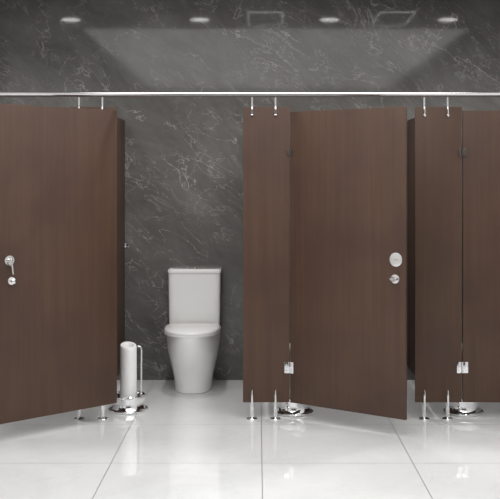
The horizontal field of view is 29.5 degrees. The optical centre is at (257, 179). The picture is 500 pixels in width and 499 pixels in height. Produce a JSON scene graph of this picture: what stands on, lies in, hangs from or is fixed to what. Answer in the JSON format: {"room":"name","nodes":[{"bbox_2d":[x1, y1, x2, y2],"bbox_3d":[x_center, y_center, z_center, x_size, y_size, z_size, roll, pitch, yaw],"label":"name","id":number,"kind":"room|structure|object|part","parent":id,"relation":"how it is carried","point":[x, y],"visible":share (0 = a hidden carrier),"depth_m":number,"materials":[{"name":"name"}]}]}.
{"room":"public restroom","nodes":[
{"label":"public restroom","id":0,"kind":"room"},
{"bbox_2d":[0,0,499,379],"bbox_3d":[0.035,0.064,6.860,4.170,2.740,0.100,0,0,0],"label":"wall","id":1,"kind":"structure","parent":0,"point":[184,155],"depth_m":6.81,"materials":[{"name":"stone"}]},
{"bbox_2d":[117,117,127,375],"bbox_3d":[-0.962,0.453,6.260,0.066,1.758,1.099,0,0,0],"label":"wall","id":2,"kind":"structure","parent":1,"relation":"attached to","point":[121,244],"depth_m":6.58,"materials":[{"name":"brown wood"}]},
{"bbox_2d":[407,118,414,374],"bbox_3d":[1.078,0.453,6.260,0.066,1.758,1.099,0,0,0],"label":"wall","id":3,"kind":"structure","parent":1,"relation":"attached to","point":[410,123],"depth_m":6.62,"materials":[{"name":"brown wood"}]},
{"bbox_2d":[0,380,499,498],"bbox_3d":[0.035,1.484,2.555,4.170,0.100,8.710,0,0,0],"label":"floor","id":4,"kind":"structure","parent":0,"point":[205,445],"depth_m":5.00,"materials":[{"name":"white tile"}]},
{"bbox_2d":[70,97,116,419],"bbox_3d":[-0.989,0.468,5.700,0.279,1.932,0.064,0,0,0],"label":"pilaster","id":5,"kind":"object","parent":4,"relation":"on","point":[102,408],"visible":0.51,"depth_m":5.69,"materials":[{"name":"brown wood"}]},
{"bbox_2d":[0,104,116,423],"bbox_3d":[-1.120,0.458,5.418,0.762,1.748,0.061,0,0,-41],"label":"door","id":6,"kind":"structure","parent":5,"relation":"attached to","point":[58,165],"depth_m":5.41,"materials":[{"name":"brown wood"}]},
{"bbox_3d":[-1.342,0.472,5.190,0.020,0.090,0.014,0,0,-22],"label":"lever","id":7,"kind":"part","parent":6,"relation":"part of","materials":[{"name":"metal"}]},
{"bbox_3d":[-1.344,0.554,5.205,0.046,0.046,0.039,0,0,-41],"label":"knob","id":8,"kind":"part","parent":6,"relation":"part of","materials":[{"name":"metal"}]},
{"bbox_2d":[0,92,499,96],"bbox_3d":[0.035,-0.510,5.700,3.969,0.060,0.060,0,0,0],"label":"rail","id":9,"kind":"object","parent":5,"relation":"on","point":[2,94],"visible":1,"depth_m":5.69,"materials":[{"name":"metal"}]},
{"bbox_2d":[109,342,147,414],"bbox_3d":[-0.808,1.225,5.925,0.244,0.419,0.244,0,0,0],"label":"toilet paper stand","id":10,"kind":"object","parent":4,"relation":"on","point":[130,400],"visible":0.91,"depth_m":5.88,"materials":[{"name":"silver metal"}]},
{"bbox_2d":[120,342,136,397],"bbox_3d":[-0.808,1.207,5.925,0.104,0.383,0.104,0,0,0],"label":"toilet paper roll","id":11,"kind":"object","parent":10,"relation":"on","point":[128,350],"depth_m":5.88,"materials":[{"name":"white paper"}]},
{"bbox_3d":[-0.735,1.213,5.925,0.030,0.365,0.012,0,0,0],"label":"rod","id":12,"kind":"part","parent":10,"relation":"part of","materials":[{"name":"silver metal"}]},
{"bbox_2d":[164,267,221,393],"bbox_3d":[-0.445,1.025,6.498,0.377,0.818,0.614,0,0,0],"label":"toilet","id":13,"kind":"object","parent":4,"relation":"on","point":[193,330],"visible":1,"depth_m":6.49,"materials":[{"name":"white ceramic"}]},
{"bbox_3d":[-0.445,1.023,6.401,0.376,0.014,0.418,0,0,0],"label":"seat","id":14,"kind":"part","parent":13,"relation":"part of","materials":[{"name":"white plastic"}]},
{"bbox_3d":[-0.445,1.000,6.401,0.377,0.030,0.420,0,0,0],"label":"lid","id":15,"kind":"part","parent":13,"relation":"part of","materials":[{"name":"white plastic"}]},
{"bbox_3d":[-0.445,1.232,6.486,0.376,0.404,0.584,0,0,0],"label":"bowl","id":16,"kind":"part","parent":13,"relation":"part of","materials":[{"name":"white ceramic"}]},
{"bbox_3d":[-0.445,0.840,6.711,0.368,0.380,0.186,0,0,0],"label":"tank","id":17,"kind":"part","parent":13,"relation":"part of","materials":[{"name":"white ceramic"}]},
{"bbox_3d":[-0.445,0.636,6.709,0.376,0.026,0.192,0,0,0],"label":"tank lid","id":18,"kind":"part","parent":13,"relation":"part of","materials":[{"name":"white ceramic"}]},
{"bbox_2d":[243,97,289,419],"bbox_3d":[0.050,0.468,5.700,0.279,1.932,0.064,0,0,0],"label":"pilaster","id":19,"kind":"object","parent":4,"relation":"on","point":[266,130],"visible":1,"depth_m":5.69,"materials":[{"name":"brown wood"}]},
{"bbox_3d":[-0.035,-0.438,5.700,0.016,0.119,0.036,0,0,0],"label":"hanger rod","id":20,"kind":"part","parent":19,"relation":"part of","materials":[{"name":"silver metal"}]},
{"bbox_2d":[284,106,406,419],"bbox_3d":[0.488,0.462,5.478,0.784,1.740,0.056,0,0,34],"label":"door","id":21,"kind":"structure","parent":19,"relation":"attached to","point":[348,167],"depth_m":5.47,"materials":[{"name":"brown wood"}]},
{"bbox_3d":[0.764,0.552,5.296,0.054,0.054,0.011,0,0,34],"label":"thumb turn plate","id":22,"kind":"part","parent":21,"relation":"part of","materials":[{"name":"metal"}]},
{"bbox_2d":[278,402,312,416],"bbox_3d":[0.220,1.225,5.870,0.244,0.419,0.244,0,0,0],"label":"toilet paper stand","id":23,"kind":"object","parent":4,"relation":"on","point":[289,409],"visible":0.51,"depth_m":5.78,"materials":[{"name":"silver metal"}]},
{"bbox_2d":[415,97,461,419],"bbox_3d":[1.081,0.468,5.700,0.279,1.932,0.064,0,0,0],"label":"pilaster","id":24,"kind":"object","parent":4,"relation":"on","point":[438,130],"visible":1,"depth_m":5.69,"materials":[{"name":"brown wood"}]},
{"bbox_3d":[0.997,-0.438,5.700,0.016,0.119,0.036,0,0,0],"label":"hanger rod","id":25,"kind":"part","parent":24,"relation":"part of","materials":[{"name":"silver metal"}]},
{"bbox_3d":[1.137,-0.438,5.700,0.016,0.119,0.036,0,0,0],"label":"hanger rod","id":26,"kind":"part","parent":24,"relation":"part of","materials":[{"name":"silver metal"}]},
{"bbox_2d":[457,111,499,401],"bbox_3d":[1.588,0.458,5.695,0.796,1.748,0.029,0,0,0],"label":"door","id":27,"kind":"structure","parent":24,"relation":"attached to","point":[479,367],"depth_m":5.69,"materials":[{"name":"brown wood"}]},
{"bbox_2d":[443,402,483,416],"bbox_3d":[1.270,1.225,5.870,0.244,0.419,0.244,0,0,0],"label":"toilet paper stand","id":28,"kind":"object","parent":4,"relation":"on","point":[463,409],"visible":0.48,"depth_m":5.78,"materials":[{"name":"silver metal"}]}
]}

